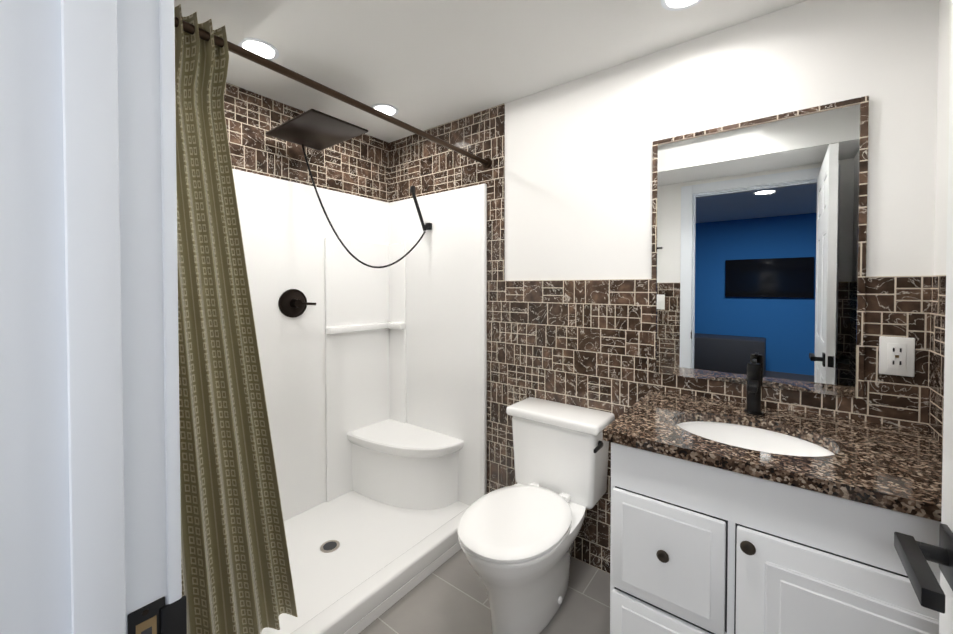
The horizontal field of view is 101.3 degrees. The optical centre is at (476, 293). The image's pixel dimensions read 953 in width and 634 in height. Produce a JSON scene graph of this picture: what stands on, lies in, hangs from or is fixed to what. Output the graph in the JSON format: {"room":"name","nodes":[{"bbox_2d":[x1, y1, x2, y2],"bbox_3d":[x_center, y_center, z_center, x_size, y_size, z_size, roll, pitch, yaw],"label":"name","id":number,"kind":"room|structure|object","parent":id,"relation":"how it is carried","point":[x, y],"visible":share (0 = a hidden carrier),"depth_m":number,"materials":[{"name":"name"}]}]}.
{"room":"bathroom","nodes":[
{"label":"bathroom","id":0,"kind":"room"},
{"bbox_2d":[0,0,186,633],"bbox_3d":[-0.077,0.257,0.144,0.910,2.105,0.160,1,1,38],"label":"door frame","id":1,"kind":"structure","parent":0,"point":[90,519],"depth_m":0.37,"materials":[{"name":"white"}]},
{"bbox_2d":[894,0,952,633],"bbox_3d":[0.481,0.288,0.275,0.148,2.014,0.764,1,1,38],"label":"door","id":2,"kind":"structure","parent":1,"relation":"attached to","point":[914,555],"depth_m":0.56,"materials":[{"name":"white"}]},
{"bbox_2d":[359,548,609,633],"bbox_3d":[-0.889,1.348,-0.679,6.100,0.050,5.950,1,1,38],"label":"floor","id":3,"kind":"structure","parent":0,"point":[449,596],"depth_m":1.60,"materials":[{"name":"grey tile"}]},
{"bbox_2d":[232,169,486,633],"bbox_3d":[-0.749,0.339,1.784,0.876,1.884,1.632,1,1,38],"label":"shower","id":4,"kind":"object","parent":3,"relation":"on","point":[375,383],"visible":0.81,"depth_m":2.24,"materials":[{"name":"white plastic"}]},
{"bbox_2d":[458,397,614,633],"bbox_3d":[0.224,0.911,1.600,0.446,0.746,0.740,1,1,38],"label":"toilet","id":5,"kind":"object","parent":3,"relation":"on","point":[516,541],"visible":0.98,"depth_m":1.55,"materials":[{"name":"white ceramic"}]},
{"bbox_2d":[603,390,942,633],"bbox_3d":[0.870,0.855,1.187,0.783,0.875,0.614,1,1,38],"label":"bathroom vanity","id":6,"kind":"object","parent":3,"relation":"on","point":[729,517],"visible":1,"depth_m":1.02,"materials":[{"name":"white wood"}]},
{"bbox_2d":[744,359,762,414],"bbox_3d":[0.938,0.325,1.323,0.054,0.180,0.180,1,1,38],"label":"faucet","id":7,"kind":"object","parent":6,"relation":"on","point":[753,397],"visible":1,"depth_m":1.33,"materials":[{"name":"black metal"}]},
{"bbox_2d":[174,0,806,142],"bbox_3d":[-0.889,-0.962,-0.718,6.100,0.330,5.950,1,1,38],"label":"ceiling","id":8,"kind":"structure","parent":0,"point":[423,65],"depth_m":1.59,"materials":[{"name":"white paint"}]},
{"bbox_2d":[238,38,278,59],"bbox_3d":[-0.903,-1.012,1.622,0.149,0.005,0.149,1,1,32],"label":"recessed light","id":9,"kind":"object","parent":8,"relation":"in","point":[265,49],"depth_m":1.61,"materials":[{"name":"white"}]},
{"bbox_2d":[371,104,397,115],"bbox_3d":[-0.513,-1.021,2.180,0.149,0.005,0.149,1,1,32],"label":"recessed light","id":10,"kind":"object","parent":8,"relation":"in","point":[390,110],"depth_m":2.15,"materials":[{"name":"white"}]},
{"bbox_2d":[661,0,701,10],"bbox_3d":[0.704,-1.007,1.317,0.149,0.005,0.149,1,1,32],"label":"recessed light","id":11,"kind":"object","parent":8,"relation":"in","point":[672,5],"depth_m":1.36,"materials":[{"name":"white"}]},
{"bbox_2d":[504,0,951,280],"bbox_3d":[-0.181,0.108,0.219,6.100,2.400,0.130,1,1,38],"label":"wall","id":12,"kind":"structure","parent":0,"point":[578,179],"depth_m":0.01,"materials":[{"name":"white paint"}]},
{"bbox_2d":[224,82,387,201],"bbox_3d":[-1.109,0.128,2.039,0.008,2.300,1.620,1,1,38],"label":"wall tile","id":13,"kind":"structure","parent":12,"relation":"attached to","point":[358,166],"depth_m":2.14,"materials":[{"name":"brown tile"}]},
{"bbox_2d":[266,109,431,317],"bbox_3d":[-0.659,-0.397,2.189,0.470,1.056,0.820,1,1,38],"label":"shower fixture set","id":14,"kind":"object","parent":13,"relation":"attached to","point":[315,129],"visible":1,"depth_m":2.02,"materials":[{"name":"black metal"}]},
{"bbox_2d":[388,104,923,573],"bbox_3d":[0.388,0.130,1.941,2.499,2.300,0.007,1,1,38],"label":"wall tile","id":15,"kind":"structure","parent":12,"relation":"attached to","point":[580,342],"depth_m":1.87,"materials":[{"name":"brown tile"}]},
{"bbox_2d":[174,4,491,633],"bbox_3d":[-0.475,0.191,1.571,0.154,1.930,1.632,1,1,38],"label":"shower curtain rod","id":16,"kind":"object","parent":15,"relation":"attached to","point":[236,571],"visible":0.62,"depth_m":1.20,"materials":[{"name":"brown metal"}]},
{"bbox_2d":[174,4,297,633],"bbox_3d":[-0.788,0.197,1.167,0.151,1.930,0.533,1,1,38],"label":"shower curtain","id":17,"kind":"object","parent":16,"relation":"hanging from","point":[236,570],"depth_m":1.20,"materials":[{"name":"green fabric"}]},
{"bbox_2d":[879,336,914,376],"bbox_3d":[1.312,0.197,1.219,0.077,0.120,0.009,1,1,38],"label":"electrical outlet plate","id":18,"kind":"object","parent":15,"relation":"attached to","point":[896,355],"visible":1,"depth_m":1.22,"materials":[{"name":"white plastic"}]},
{"bbox_2d":[651,96,868,398],"bbox_3d":[0.998,-0.148,1.454,0.648,0.975,0.010,1,1,38],"label":"mirror","id":19,"kind":"object","parent":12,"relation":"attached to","point":[759,240],"visible":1,"depth_m":1.41,"materials":[{"name":"clear glass"}]},
{"bbox_2d":[920,275,945,444],"bbox_3d":[0.864,0.630,0.527,0.009,1.345,1.620,1,1,38],"label":"wall tile","id":20,"kind":"structure","parent":12,"relation":"attached to","point":[932,288],"depth_m":1.15,"materials":[{"name":"brown tile"}]}
]}

